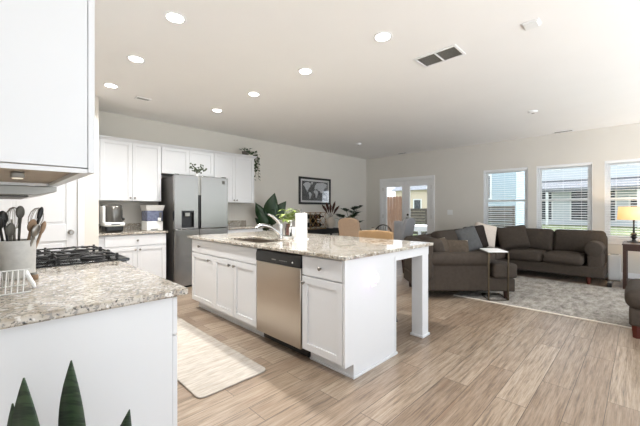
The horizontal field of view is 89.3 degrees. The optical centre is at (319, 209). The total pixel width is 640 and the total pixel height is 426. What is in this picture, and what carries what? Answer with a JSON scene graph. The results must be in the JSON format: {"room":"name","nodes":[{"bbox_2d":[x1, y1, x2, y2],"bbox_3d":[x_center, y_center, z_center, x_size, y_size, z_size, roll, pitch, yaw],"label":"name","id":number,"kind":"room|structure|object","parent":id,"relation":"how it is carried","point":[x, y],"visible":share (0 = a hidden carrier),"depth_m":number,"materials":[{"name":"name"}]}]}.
{"room":"open-plan kitchen","nodes":[
{"label":"open-plan kitchen","id":0,"kind":"room"},
{"bbox_2d":[77,96,98,248],"bbox_3d":[-3.665,-0.129,4.190,0.832,2.743,1.190,0,0,45],"label":"wall","id":1,"kind":"structure","parent":0,"point":[91,182],"depth_m":4.28,"materials":[{"name":"paint"}]},
{"bbox_2d":[0,177,83,251],"bbox_3d":[-3.364,0.183,3.896,0.110,2.120,0.865,0,0,45],"label":"door","id":2,"kind":"structure","parent":1,"relation":"in","point":[60,207],"depth_m":4.03,"materials":[{"name":"white wood"}]},
{"bbox_2d":[99,111,365,234],"bbox_3d":[-1.078,-0.129,7.305,0.120,2.743,6.877,0,0,45],"label":"wall","id":3,"kind":"structure","parent":0,"point":[281,166],"depth_m":7.22,"materials":[{"name":"paint"}]},
{"bbox_2d":[99,223,140,230],"bbox_3d":[-3.124,0.276,5.140,0.021,0.106,0.910,0,0,45],"label":"backsplash","id":4,"kind":"structure","parent":3,"relation":"attached to","point":[128,226],"depth_m":5.22,"materials":[{"name":"stone"}]},
{"bbox_2d":[99,138,160,201],"bbox_3d":[-2.995,-0.581,5.022,0.371,0.903,0.914,0,0,45],"label":"upper cabinet","id":5,"kind":"object","parent":3,"relation":"attached to","point":[128,171],"visible":0.97,"depth_m":4.91,"materials":[{"name":"white wood"}]},
{"bbox_2d":[161,146,213,176],"bbox_3d":[-2.364,-0.809,5.679,0.341,0.445,0.907,0,0,45],"label":"upper cabinet","id":6,"kind":"object","parent":3,"relation":"attached to","point":[173,160],"visible":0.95,"depth_m":5.51,"materials":[{"name":"wood"}]},
{"bbox_2d":[214,153,253,202],"bbox_3d":[-1.730,-0.581,6.298,0.371,0.903,0.862,0,0,45],"label":"upper cabinet","id":7,"kind":"object","parent":3,"relation":"attached to","point":[239,171],"visible":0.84,"depth_m":6.22,"materials":[{"name":"white wood"}]},
{"bbox_2d":[99,135,256,158],"bbox_3d":[-2.353,-1.042,5.661,0.383,0.045,2.727,0,0,45],"label":"trim","id":8,"kind":"structure","parent":7,"relation":"on","point":[100,136],"depth_m":5.32,"materials":[{"name":"wood"}]},
{"bbox_2d":[240,148,260,179],"bbox_3d":[-1.420,-0.904,6.495,0.359,0.652,0.438,0,0,45],"label":"trailing plant","id":9,"kind":"object","parent":7,"relation":"hanging from","point":[244,152],"visible":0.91,"depth_m":6.56,"materials":[{"name":"green plant"}]},
{"bbox_2d":[228,220,245,225],"bbox_3d":[-1.823,0.276,6.452,0.021,0.106,0.805,0,0,45],"label":"backsplash","id":10,"kind":"structure","parent":3,"relation":"attached to","point":[237,222],"depth_m":6.58,"materials":[{"name":"stone"}]},
{"bbox_2d":[299,176,330,204],"bbox_3d":[-0.114,-0.463,8.168,0.031,0.668,1.110,0,0,45],"label":"framed map","id":11,"kind":"object","parent":3,"relation":"attached to","point":[311,190],"visible":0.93,"depth_m":8.15,"materials":[{"name":"black paper"}]},
{"bbox_2d":[302,181,327,200],"bbox_3d":[-0.116,-0.463,8.170,0.002,0.478,0.910,0,0,45],"label":"print","id":12,"kind":"object","parent":11,"relation":"attached to","point":[311,190],"depth_m":8.16},
{"bbox_2d":[187,231,432,260],"bbox_3d":[-0.270,0.344,3.651,2.594,0.030,1.365,0,0,45],"label":"countertop","id":13,"kind":"structure","parent":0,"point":[336,247],"depth_m":3.10,"materials":[{"name":"stone"}]},
{"bbox_2d":[239,239,277,242],"bbox_3d":[-0.706,0.454,3.584,0.742,0.190,0.417,0,0,45],"label":"sink","id":14,"kind":"object","parent":13,"relation":"in","point":[247,240],"visible":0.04,"depth_m":3.89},
{"bbox_2d":[255,213,282,237],"bbox_3d":[-0.575,0.186,3.642,0.368,0.286,0.080,0,0,-39],"label":"kitchen faucet","id":15,"kind":"object","parent":13,"relation":"on","point":[279,231],"visible":0.98,"depth_m":3.69,"materials":[{"name":"silver metal"}]},
{"bbox_2d":[277,208,299,234],"bbox_3d":[-0.377,0.157,3.992,0.305,0.344,0.364,0,0,10],"label":"pothos","id":16,"kind":"object","parent":13,"relation":"on","point":[286,219],"visible":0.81,"depth_m":3.98,"materials":[{"name":"green plant"}]},
{"bbox_2d":[292,209,308,239],"bbox_3d":[-0.206,0.163,3.555,0.170,0.333,0.171,0,0,45],"label":"paper towel roll","id":17,"kind":"object","parent":13,"relation":"on","point":[299,232],"visible":0.99,"depth_m":3.50,"materials":[{"name":"white paper"}]},
{"bbox_2d":[95,0,639,158],"bbox_3d":[0.803,-1.560,3.983,7.469,0.120,9.187,0,0,45],"label":"ceiling","id":18,"kind":"structure","parent":0,"point":[580,68],"depth_m":3.49,"materials":[{"name":"paint"}]},
{"bbox_2d":[103,83,118,87],"bbox_3d":[-2.527,-1.496,3.914,0.168,0.008,0.168,0,0,45],"label":"recessed light","id":19,"kind":"object","parent":18,"relation":"in","point":[109,85],"visible":1,"depth_m":3.91,"materials":[{"name":"white"}]},
{"bbox_2d":[126,55,145,62],"bbox_3d":[-1.831,-1.496,3.224,0.168,0.008,0.168,0,0,45],"label":"recessed light","id":20,"kind":"object","parent":18,"relation":"in","point":[134,58],"visible":1,"depth_m":3.21,"materials":[{"name":"white"}]},
{"bbox_2d":[134,96,151,101],"bbox_3d":[-2.391,-1.494,4.378,0.120,0.012,0.190,0,0,45],"label":"ceiling vent","id":21,"kind":"object","parent":18,"relation":"in","point":[136,97],"visible":1,"depth_m":4.37,"materials":[{"name":"silver metal"}]},
{"bbox_2d":[163,11,186,23],"bbox_3d":[-1.131,-1.496,2.530,0.168,0.008,0.168,0,0,45],"label":"recessed light","id":22,"kind":"object","parent":18,"relation":"in","point":[174,17],"visible":1,"depth_m":2.52,"materials":[{"name":"white"}]},
{"bbox_2d":[247,92,259,96],"bbox_3d":[-0.859,-1.496,4.204,0.168,0.008,0.168,0,0,45],"label":"recessed light","id":23,"kind":"object","parent":18,"relation":"in","point":[254,94],"visible":1,"depth_m":4.21,"materials":[{"name":"white"}]},
{"bbox_2d":[298,68,312,74],"bbox_3d":[-0.160,-1.496,3.510,0.168,0.008,0.168,0,0,45],"label":"recessed light","id":24,"kind":"object","parent":18,"relation":"in","point":[304,71],"visible":1,"depth_m":3.51,"materials":[{"name":"white"}]},
{"bbox_2d":[373,31,392,41],"bbox_3d":[0.545,-1.496,2.811,0.168,0.008,0.168,0,0,45],"label":"recessed light","id":25,"kind":"object","parent":18,"relation":"in","point":[384,36],"visible":1,"depth_m":2.80,"materials":[{"name":"white"}]},
{"bbox_2d":[414,44,465,67],"bbox_3d":[1.167,-1.494,3.169,0.415,0.012,0.255,0,0,45],"label":"ceiling vent","id":26,"kind":"object","parent":18,"relation":"in","point":[453,51],"visible":1,"depth_m":3.16,"materials":[{"name":"silver metal"}]},
{"bbox_2d":[521,18,541,30],"bbox_3d":[1.707,-1.490,2.616,0.124,0.020,0.124,0,0,45],"label":"sensor","id":27,"kind":"object","parent":18,"relation":"attached to","point":[534,23],"visible":1,"depth_m":2.60,"materials":[{"name":"white plastic"}]},
{"bbox_2d":[177,259,639,425],"bbox_3d":[0.803,1.293,3.983,7.469,0.100,9.187,0,0,45],"label":"floor","id":28,"kind":"structure","parent":0,"point":[480,363],"depth_m":2.42,"materials":[{"name":"brown wood"}]},
{"bbox_2d":[7,360,131,425],"bbox_3d":[-0.626,0.809,0.818,0.330,0.868,0.330,0,0,45],"label":"snake plant","id":29,"kind":"object","parent":28,"relation":"on","point":[71,411],"visible":1,"depth_m":0.80,"materials":[{"name":"green plant"}]},
{"bbox_2d":[36,244,129,268],"bbox_3d":[-1.766,0.762,2.174,0.772,0.962,0.741,0,0,45],"label":"gas range","id":30,"kind":"object","parent":28,"relation":"on","point":[64,257],"visible":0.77,"depth_m":2.08,"materials":[{"name":"black metal"}]},
{"bbox_2d":[0,297,176,425],"bbox_3d":[-1.170,0.802,1.513,0.992,0.882,0.662,0,0,45],"label":"base cabinet","id":31,"kind":"object","parent":28,"relation":"on","point":[124,358],"visible":0.76,"depth_m":1.19,"materials":[{"name":"white wood"}]},
{"bbox_2d":[0,261,187,329],"bbox_3d":[-1.155,0.293,1.497,1.044,0.131,0.660,0,0,45],"label":"countertop","id":32,"kind":"structure","parent":31,"relation":"on","point":[59,292],"depth_m":1.30,"materials":[{"name":"stone"}]},
{"bbox_2d":[0,268,35,295],"bbox_3d":[-1.248,0.287,1.305,0.176,0.088,0.157,0,0,45],"label":"wire rack","id":33,"kind":"object","parent":32,"relation":"on","point":[26,273],"visible":1,"depth_m":1.31,"materials":[{"name":"white metal"}]},
{"bbox_2d":[0,239,36,279],"bbox_3d":[-1.462,0.238,1.565,0.144,0.182,0.144,0,0,45],"label":"utensil holder","id":34,"kind":"object","parent":32,"relation":"on","point":[14,255],"visible":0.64,"depth_m":1.52,"materials":[{"name":"ceramic"}]},
{"bbox_2d":[0,217,3,240],"bbox_3d":[-1.490,0.172,1.514,0.023,0.284,0.064,0,0,11],"label":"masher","id":35,"kind":"object","parent":34,"relation":"in","point":[1,218],"visible":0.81,"depth_m":1.51,"materials":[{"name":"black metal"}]},
{"bbox_2d":[0,211,7,240],"bbox_3d":[-1.501,0.160,1.554,0.058,0.308,0.040,0,0,-35],"label":"ladle","id":36,"kind":"object","parent":34,"relation":"in","point":[3,214],"visible":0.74,"depth_m":1.54,"materials":[{"name":"black plastic"}]},
{"bbox_2d":[5,223,15,240],"bbox_3d":[-1.439,0.188,1.512,0.028,0.252,0.069,0,0,-26],"label":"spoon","id":37,"kind":"object","parent":34,"relation":"in","point":[10,230],"visible":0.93,"depth_m":1.50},
{"bbox_2d":[6,207,21,240],"bbox_3d":[-1.510,0.150,1.598,0.061,0.327,0.062,0,0,-5],"label":"whisk","id":38,"kind":"object","parent":34,"relation":"in","point":[9,209],"visible":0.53,"depth_m":1.59,"materials":[{"name":"silver metal"}]},
{"bbox_2d":[15,206,24,240],"bbox_3d":[-1.477,0.147,1.594,0.021,0.332,0.047,0,0,-1],"label":"slotted spoon","id":39,"kind":"object","parent":34,"relation":"in","point":[20,211],"visible":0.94,"depth_m":1.59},
{"bbox_2d":[27,219,36,239],"bbox_3d":[-1.412,0.180,1.561,0.069,0.268,0.041,0,0,-30],"label":"wooden spoon","id":40,"kind":"object","parent":34,"relation":"in","point":[33,222],"visible":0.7,"depth_m":1.56,"materials":[{"name":"brown wood"}]},
{"bbox_2d":[30,224,40,245],"bbox_3d":[-1.397,0.193,1.555,0.081,0.243,0.041,0,0,-31],"label":"serving spoon","id":41,"kind":"object","parent":34,"relation":"in","point":[35,230],"visible":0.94,"depth_m":1.56,"materials":[{"name":"silver metal"}]},
{"bbox_2d":[28,207,43,239],"bbox_3d":[-1.462,0.152,1.640,0.062,0.325,0.104,0,0,29],"label":"whisk","id":42,"kind":"object","parent":34,"relation":"in","point":[38,207],"visible":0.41,"depth_m":1.65,"materials":[{"name":"silver metal"}]},
{"bbox_2d":[34,207,43,239],"bbox_3d":[-1.401,0.150,1.583,0.023,0.328,0.077,0,0,45],"label":"spatula","id":43,"kind":"object","parent":34,"relation":"in","point":[41,210],"visible":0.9,"depth_m":1.59,"materials":[{"name":"black plastic"}]},
{"bbox_2d":[36,221,45,248],"bbox_3d":[-1.414,0.187,1.613,0.023,0.255,0.080,0,0,45],"label":"wooden turner","id":44,"kind":"object","parent":34,"relation":"in","point":[43,225],"visible":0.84,"depth_m":1.62,"materials":[{"name":"brown wood"}]},
{"bbox_2d":[30,272,38,279],"bbox_3d":[-1.346,0.313,1.525,0.032,0.032,0.032,0,0,45],"label":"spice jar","id":45,"kind":"object","parent":32,"relation":"on","point":[35,276],"visible":0.81,"depth_m":1.52,"materials":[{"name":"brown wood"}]},
{"bbox_2d":[99,233,165,278],"bbox_3d":[-2.901,0.802,4.908,0.664,0.882,0.885,0,0,45],"label":"base cabinet","id":46,"kind":"object","parent":28,"relation":"on","point":[147,252],"visible":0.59,"depth_m":4.78,"materials":[{"name":"white wood"}]},
{"bbox_2d":[99,223,167,235],"bbox_3d":[-2.898,0.291,4.916,0.658,0.136,0.910,0,0,45],"label":"countertop","id":47,"kind":"structure","parent":46,"relation":"on","point":[129,228],"depth_m":4.88,"materials":[{"name":"stone"}]},
{"bbox_2d":[99,204,124,232],"bbox_3d":[-3.031,0.126,4.738,0.323,0.405,0.290,0,0,45],"label":"coffee maker","id":48,"kind":"object","parent":47,"relation":"on","point":[111,219],"visible":1,"depth_m":4.63,"materials":[{"name":"silver plastic"}]},
{"bbox_2d":[140,205,164,230],"bbox_3d":[-2.642,0.131,5.102,0.324,0.396,0.275,0,0,45],"label":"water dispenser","id":49,"kind":"object","parent":47,"relation":"on","point":[152,215],"visible":1,"depth_m":5.01,"materials":[{"name":"white plastic"}]},
{"bbox_2d":[158,174,227,286],"bbox_3d":[-2.173,0.342,5.566,0.713,1.802,0.911,0,0,45],"label":"refrigerator","id":50,"kind":"object","parent":28,"relation":"on","point":[194,205],"visible":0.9,"depth_m":5.18,"materials":[{"name":"silver metal"}]},
{"bbox_2d":[189,163,206,175],"bbox_3d":[-2.029,-0.651,5.354,0.086,0.215,0.312,0,0,45],"label":"leafy sprig","id":51,"kind":"object","parent":50,"relation":"on","point":[198,170],"visible":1,"depth_m":5.33,"materials":[{"name":"plant"}]},
{"bbox_2d":[176,317,265,397],"bbox_3d":[-1.257,1.236,2.958,1.870,0.012,0.550,0,0,45],"label":"kitchen mat","id":52,"kind":"object","parent":28,"relation":"on","point":[206,366],"visible":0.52,"depth_m":2.57,"materials":[{"name":"fabric"}]},
{"bbox_2d":[192,239,263,334],"bbox_3d":[-0.892,0.802,3.810,1.428,0.882,0.685,0,0,45],"label":"base cabinet","id":53,"kind":"object","parent":28,"relation":"on","point":[224,276],"visible":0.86,"depth_m":3.50,"materials":[{"name":"white wood"}]},
{"bbox_2d":[228,228,262,232],"bbox_3d":[-1.599,0.802,6.222,0.664,0.882,0.785,0,0,45],"label":"base cabinet","id":54,"kind":"object","parent":28,"relation":"on","point":[254,229],"visible":0.02,"depth_m":6.00,"materials":[{"name":"white wood"}]},
{"bbox_2d":[226,220,263,229],"bbox_3d":[-1.597,0.291,6.228,0.658,0.136,0.805,0,0,45],"label":"countertop","id":55,"kind":"structure","parent":54,"relation":"on","point":[237,224],"depth_m":6.46,"materials":[{"name":"stone"}]},
{"bbox_2d":[255,193,285,230],"bbox_3d":[-1.008,0.448,6.664,0.628,1.590,0.400,0,0,-18],"label":"plant","id":56,"kind":"object","parent":28,"relation":"on","point":[271,206],"visible":0.55,"depth_m":6.63,"materials":[{"name":"green plant"}]},
{"bbox_2d":[256,249,310,356],"bbox_3d":[-0.152,0.805,3.085,0.636,0.875,0.670,0,0,45],"label":"dishwasher","id":57,"kind":"object","parent":28,"relation":"on","point":[279,274],"visible":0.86,"depth_m":2.82,"materials":[{"name":"silver metal"}]},
{"bbox_2d":[199,246,429,378],"bbox_3d":[-0.262,0.802,3.656,2.544,0.882,1.292,0,0,45],"label":"kitchen island","id":58,"kind":"object","parent":28,"relation":"on","point":[369,313],"visible":0.58,"depth_m":2.58,"materials":[{"name":"wood"}]},
{"bbox_2d":[307,227,338,234],"bbox_3d":[0.012,0.858,8.029,0.350,0.770,1.180,0,0,45],"label":"console table","id":59,"kind":"object","parent":28,"relation":"on","point":[330,231],"visible":0.3,"depth_m":7.93,"materials":[{"name":"wood"}]},
{"bbox_2d":[305,212,325,229],"bbox_3d":[-0.111,0.271,7.877,0.202,0.409,0.546,0,0,45],"label":"wine rack","id":60,"kind":"object","parent":59,"relation":"on","point":[320,221],"visible":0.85,"depth_m":7.84,"materials":[{"name":"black metal"}]},
{"bbox_2d":[322,202,338,227],"bbox_3d":[0.269,0.130,8.214,0.324,0.686,0.326,0,0,45],"label":"round vase","id":61,"kind":"object","parent":59,"relation":"on","point":[330,222],"visible":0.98,"depth_m":8.20,"materials":[{"name":"beige ceramic"}]},
{"bbox_2d":[301,255,350,374],"bbox_3d":[0.228,0.802,2.700,0.435,0.882,0.685,0,0,45],"label":"base cabinet","id":62,"kind":"object","parent":28,"relation":"on","point":[322,279],"visible":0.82,"depth_m":2.47,"materials":[{"name":"white wood"}]},
{"bbox_2d":[338,218,360,236],"bbox_3d":[0.705,0.701,6.542,0.470,1.086,0.557,0,0,37],"label":"chair","id":63,"kind":"object","parent":28,"relation":"on","point":[347,226],"visible":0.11,"depth_m":6.33,"materials":[{"name":"beige fabric"}]},
{"bbox_2d":[335,205,363,222],"bbox_3d":[0.692,0.569,8.073,0.849,1.348,0.716,0,0,45],"label":"houseplant","id":64,"kind":"object","parent":28,"relation":"on","point":[354,213],"visible":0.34,"depth_m":7.97,"materials":[{"name":"plant"}]},
{"bbox_2d":[359,230,397,321],"bbox_3d":[0.538,0.746,3.696,0.619,1.000,0.467,0,0,45],"label":"counter stool","id":65,"kind":"object","parent":28,"relation":"on","point":[380,234],"visible":0.11,"depth_m":3.83,"materials":[{"name":"wood"}]},
{"bbox_2d":[394,217,415,272],"bbox_3d":[1.592,0.701,6.594,0.557,1.086,0.494,0,0,38],"label":"wingback chair","id":66,"kind":"object","parent":28,"relation":"on","point":[404,228],"visible":0.38,"depth_m":6.34,"materials":[{"name":"grey fabric"}]},
{"bbox_2d":[404,227,607,297],"bbox_3d":[3.043,0.807,5.341,2.360,0.871,3.650,0,0,45],"label":"sectional sofa","id":67,"kind":"object","parent":28,"relation":"on","point":[582,253],"visible":0.75,"depth_m":5.33,"materials":[{"name":"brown fabric"}]},
{"bbox_2d":[419,236,444,251],"bbox_3d":[1.700,0.613,4.950,0.288,0.380,0.680,0,0,0],"label":"cushion","id":68,"kind":"object","parent":67,"relation":"on","point":[438,246],"depth_m":4.63,"materials":[{"name":"brown fabric"}]},
{"bbox_2d":[431,229,457,239],"bbox_3d":[2.273,0.588,5.843,0.313,0.433,0.760,0,0,45],"label":"cushion","id":69,"kind":"object","parent":67,"relation":"on","point":[450,234],"depth_m":5.65,"materials":[{"name":"brown fabric"}]},
{"bbox_2d":[440,237,449,251],"bbox_3d":[1.887,0.633,5.142,0.448,0.353,0.252,0,0,-36],"label":"throw pillow","id":70,"kind":"object","parent":67,"relation":"on","point":[444,240],"visible":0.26,"depth_m":5.11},
{"bbox_2d":[447,240,468,251],"bbox_3d":[2.191,0.643,5.221,0.451,0.327,0.241,0,0,-3],"label":"throw pillow","id":71,"kind":"object","parent":67,"relation":"on","point":[454,245],"visible":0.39,"depth_m":5.14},
{"bbox_2d":[455,226,482,250],"bbox_3d":[2.739,0.553,5.987,0.512,0.501,0.258,0,0,-18],"label":"throw pillow","id":72,"kind":"object","parent":67,"relation":"on","point":[469,233],"visible":0.7,"depth_m":5.91,"materials":[{"name":"fabric"}]},
{"bbox_2d":[463,225,488,247],"bbox_3d":[3.070,0.543,6.391,0.476,0.469,0.250,0,0,-13],"label":"throw pillow","id":73,"kind":"object","parent":67,"relation":"on","point":[480,229],"visible":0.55,"depth_m":6.32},
{"bbox_2d":[469,251,494,259],"bbox_3d":[2.606,0.858,5.838,0.800,0.208,0.840,0,0,45],"label":"seat cushion","id":74,"kind":"object","parent":67,"relation":"on","point":[492,254],"depth_m":5.79,"materials":[{"name":"brown fabric"}]},
{"bbox_2d":[475,222,496,247],"bbox_3d":[3.303,0.518,6.484,0.514,0.529,0.230,0,0,-5],"label":"throw pillow","id":75,"kind":"object","parent":67,"relation":"on","point":[490,230],"visible":0.47,"depth_m":6.41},
{"bbox_2d":[474,246,509,259],"bbox_3d":[3.281,0.858,6.576,0.900,0.208,1.160,0,0,45],"label":"seat cushion","id":76,"kind":"object","parent":67,"relation":"on","point":[498,255],"depth_m":6.13,"materials":[{"name":"brown fabric"}]},
{"bbox_2d":[495,227,499,245],"bbox_3d":[3.478,0.588,6.860,0.720,0.433,0.313,0,0,0],"label":"cushion","id":77,"kind":"object","parent":67,"relation":"on","point":[496,240],"depth_m":6.72,"materials":[{"name":"grey fabric"}]},
{"bbox_2d":[489,261,516,277],"bbox_3d":[2.545,0.845,4.575,0.330,0.211,0.310,0,0,0],"label":"seat cushion","id":78,"kind":"object","parent":67,"relation":"on","point":[497,269],"depth_m":4.42,"materials":[{"name":"brown fabric"}]},
{"bbox_2d":[496,225,529,249],"bbox_3d":[3.812,0.553,6.401,0.579,0.504,0.289,0,0,23],"label":"throw pillow","id":79,"kind":"object","parent":67,"relation":"on","point":[512,237],"visible":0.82,"depth_m":6.31,"materials":[{"name":"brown fabric"}]},
{"bbox_2d":[506,248,546,261],"bbox_3d":[3.986,0.858,6.215,0.574,0.217,0.759,0,0,45],"label":"seat cushion","id":80,"kind":"object","parent":67,"relation":"on","point":[517,254],"depth_m":5.99,"materials":[{"name":"brown fabric"}]},
{"bbox_2d":[526,228,553,251],"bbox_3d":[4.194,0.588,6.361,0.660,0.433,0.313,0,0,45],"label":"cushion","id":81,"kind":"object","parent":67,"relation":"on","point":[541,239],"depth_m":6.17,"materials":[{"name":"brown fabric"}]},
{"bbox_2d":[543,250,586,265],"bbox_3d":[4.398,0.858,5.806,0.574,0.217,0.759,0,0,45],"label":"seat cushion","id":82,"kind":"object","parent":67,"relation":"on","point":[550,257],"depth_m":5.60,"materials":[{"name":"brown fabric"}]},
{"bbox_2d":[553,229,605,254],"bbox_3d":[4.692,0.588,5.868,0.740,0.433,0.313,0,0,45],"label":"cushion","id":83,"kind":"object","parent":67,"relation":"on","point":[563,239],"depth_m":5.80,"materials":[{"name":"brown fabric"}]},
{"bbox_2d":[454,276,631,328],"bbox_3d":[4.159,1.237,4.002,4.130,0.010,2.180,0,0,45],"label":"area rug","id":84,"kind":"object","parent":28,"relation":"on","point":[606,305],"visible":0.94,"depth_m":4.49,"materials":[{"name":"carpet"}]},
{"bbox_2d":[479,248,508,300],"bbox_3d":[2.443,0.899,4.567,0.282,0.662,0.475,0,0,10],"label":"side table","id":85,"kind":"object","parent":84,"relation":"on","point":[487,250],"visible":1,"depth_m":4.38,"materials":[{"name":"white metal"}]},
{"bbox_2d":[608,254,620,280],"bbox_3d":[5.198,1.016,5.718,0.170,0.455,0.180,0,0,45],"label":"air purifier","id":86,"kind":"object","parent":28,"relation":"on","point":[614,260],"visible":1,"depth_m":5.65,"materials":[{"name":"white plastic"}]},
{"bbox_2d":[622,241,639,288],"bbox_3d":[5.209,0.890,5.101,0.645,0.705,0.720,0,0,45],"label":"end table","id":87,"kind":"object","parent":28,"relation":"on","point":[627,246],"visible":0.83,"depth_m":5.05,"materials":[{"name":"brown wood"}]},
{"bbox_2d":[617,207,639,242],"bbox_3d":[5.150,0.245,5.315,0.410,0.585,0.410,0,0,45],"label":"table lamp","id":88,"kind":"object","parent":87,"relation":"on","point":[624,213],"visible":0.99,"depth_m":5.26,"materials":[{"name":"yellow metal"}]},
{"bbox_2d":[624,279,639,338],"bbox_3d":[3.573,0.994,3.097,0.960,0.498,0.849,0,0,45],"label":"armchair","id":89,"kind":"object","parent":28,"relation":"on","point":[632,290],"visible":1,"depth_m":3.12,"materials":[{"name":"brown fabric"}]},
{"bbox_2d":[624,279,639,309],"bbox_3d":[3.573,0.868,3.097,0.960,0.247,0.849,0,0,45],"label":"cushion","id":90,"kind":"object","parent":89,"relation":"on","point":[632,290],"depth_m":3.13,"materials":[{"name":"brown fabric"}]},
{"bbox_2d":[366,123,639,273],"bbox_3d":[3.995,-0.129,7.202,7.469,2.743,0.120,0,0,45],"label":"wall","id":91,"kind":"structure","parent":0,"point":[458,171],"depth_m":7.19,"materials":[{"name":"paint"}]},
{"bbox_2d":[387,188,401,227],"bbox_3d":[2.086,0.152,9.063,0.486,1.561,0.012,0,0,45],"label":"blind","id":92,"kind":"object","parent":91,"relation":"attached to","point":[387,188],"depth_m":9.08,"materials":[{"name":"glass"}]},
{"bbox_2d":[380,175,434,234],"bbox_3d":[2.333,0.185,8.794,1.650,2.115,0.180,0,0,45],"label":"door","id":93,"kind":"structure","parent":91,"relation":"in","point":[405,183],"depth_m":8.75,"materials":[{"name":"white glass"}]},
{"bbox_2d":[410,186,426,234],"bbox_3d":[2.604,0.152,8.549,0.486,1.561,0.012,0,0,45],"label":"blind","id":94,"kind":"object","parent":91,"relation":"attached to","point":[425,186],"depth_m":8.53,"materials":[{"name":"glass"}]},
{"bbox_2d":[483,167,527,227],"bbox_3d":[4.065,-0.132,7.104,0.933,1.510,0.140,0,0,45],"label":"window","id":95,"kind":"structure","parent":91,"relation":"in","point":[486,200],"depth_m":7.31,"materials":[{"name":"plastic"}]},
{"bbox_2d":[484,168,527,225],"bbox_3d":[4.052,-0.174,7.091,0.849,1.411,0.048,0,0,45],"label":"window blind","id":96,"kind":"object","parent":95,"relation":"attached to","point":[514,169],"visible":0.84,"depth_m":7.06,"materials":[{"name":"plastic"}]},
{"bbox_2d":[536,162,591,229],"bbox_3d":[4.796,-0.132,6.379,0.944,1.510,0.140,0,0,45],"label":"window","id":97,"kind":"structure","parent":91,"relation":"in","point":[538,177],"depth_m":6.52,"materials":[{"name":"plastic"}]},
{"bbox_2d":[537,162,591,229],"bbox_3d":[4.783,-0.174,6.366,0.860,1.411,0.048,0,0,45],"label":"window blind","id":98,"kind":"object","parent":97,"relation":"attached to","point":[590,163],"visible":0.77,"depth_m":6.31,"materials":[{"name":"plastic"}]},
{"bbox_2d":[605,158,639,244],"bbox_3d":[5.540,-0.132,5.642,0.933,1.510,0.140,0,0,45],"label":"window","id":99,"kind":"structure","parent":91,"relation":"in","point":[610,241],"depth_m":5.92,"materials":[{"name":"plastic"}]},
{"bbox_2d":[605,159,639,239],"bbox_3d":[5.527,-0.174,5.628,0.849,1.411,0.048,0,0,45],"label":"window blind","id":100,"kind":"object","parent":99,"relation":"attached to","point":[628,160],"visible":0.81,"depth_m":5.77,"materials":[{"name":"plastic"}]},
{"bbox_2d":[605,272,639,279],"bbox_3d":[3.990,1.178,7.112,7.349,0.130,0.014,0,0,45],"label":"baseboard","id":101,"kind":"structure","parent":91,"relation":"attached to","point":[630,275],"depth_m":5.66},
{"bbox_3d":[-2.398,-0.128,2.153,3.837,2.743,0.120,0,0,45],"label":"wall","id":102,"kind":"structure","parent":0,"visible":0},
{"bbox_2d":[0,0,94,186],"bbox_3d":[-1.262,-0.803,1.398,0.960,1.348,0.368,0,0,45],"label":"upper cabinet","id":103,"kind":"object","parent":102,"relation":"attached to","point":[47,47],"visible":0.99,"depth_m":1.08,"materials":[{"name":"white wood"}]},
{"bbox_2d":[10,171,24,178],"bbox_3d":[-1.161,-0.131,1.243,0.070,0.026,0.040,0,0,45],"label":"puck light","id":104,"kind":"object","parent":103,"relation":"attached to","point":[14,174],"visible":1,"depth_m":1.22,"materials":[{"name":"silver metal"}]},
{"bbox_3d":[-1.891,-0.805,2.021,0.808,1.344,0.367,0,0,45],"label":"upper cabinet","id":105,"kind":"object","parent":102,"relation":"attached to","visible":0},
{"bbox_2d":[0,185,56,198],"bbox_3d":[-1.903,-0.100,2.012,0.805,0.058,0.338,0,0,45],"label":"range hood","id":106,"kind":"object","parent":105,"relation":"attached to","point":[6,191],"visible":1,"depth_m":1.77,"materials":[{"name":"silver metal"}]},
{"label":"outside","id":107,"kind":"structure","parent":0,"visible":0},
{"bbox_2d":[413,224,639,235],"bbox_3d":[16.837,1.268,31.183,100.000,0.950,52.003,0,0,45],"label":"lawn","id":108,"kind":"structure","parent":107,"point":[564,226],"depth_m":20.27,"materials":[{"name":"green plant"}]},
{"bbox_2d":[387,196,401,232],"bbox_3d":[2.650,0.483,14.912,3.135,2.160,0.110,0,0,45],"label":"fence","id":109,"kind":"object","parent":108,"relation":"on","point":[393,215],"visible":0.14,"depth_m":14.26,"materials":[{"name":"wood"}]},
{"bbox_2d":[391,185,426,208],"bbox_3d":[12.684,-1.307,35.303,6.100,4.900,8.800,0,0,45],"label":"neighbor house","id":110,"kind":"structure","parent":108,"relation":"on","point":[414,204],"depth_m":32.58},
{"bbox_2d":[410,208,426,233],"bbox_3d":[5.204,0.718,16.042,4.000,1.550,0.110,0,0,45],"label":"fence","id":111,"kind":"object","parent":108,"relation":"on","point":[419,213],"visible":0.18,"depth_m":16.19,"materials":[{"name":"wood"}]},
{"bbox_2d":[488,206,514,226],"bbox_3d":[7.216,0.693,13.342,1.420,1.700,0.110,0,0,45],"label":"fence","id":112,"kind":"object","parent":108,"relation":"on","point":[507,221],"visible":0.26,"depth_m":13.08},
{"bbox_2d":[488,172,524,224],"bbox_3d":[10.030,-3.807,19.276,4.300,10.300,3.300,0,0,45],"label":"neighbor house","id":113,"kind":"structure","parent":108,"relation":"on","point":[502,178],"depth_m":17.62,"materials":[{"name":"blue"}]},
{"bbox_2d":[542,163,639,227],"bbox_3d":[22.910,-2.907,25.023,10.500,8.100,11.000,0,0,45],"label":"neighbor house","id":114,"kind":"structure","parent":108,"relation":"on","point":[560,171],"depth_m":23.38,"materials":[{"name":"white"}]},
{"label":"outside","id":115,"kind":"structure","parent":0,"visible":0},
{"bbox_3d":[2.394,1.473,11.433,6.300,0.340,3.593,0,0,45],"label":"patio","id":116,"kind":"object","parent":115,"visible":0},
{"bbox_2d":[414,225,426,234],"bbox_3d":[3.453,0.928,11.222,1.140,0.750,1.140,0,0,45],"label":"patio table","id":117,"kind":"object","parent":116,"relation":"on","point":[420,228],"visible":0.22,"depth_m":10.72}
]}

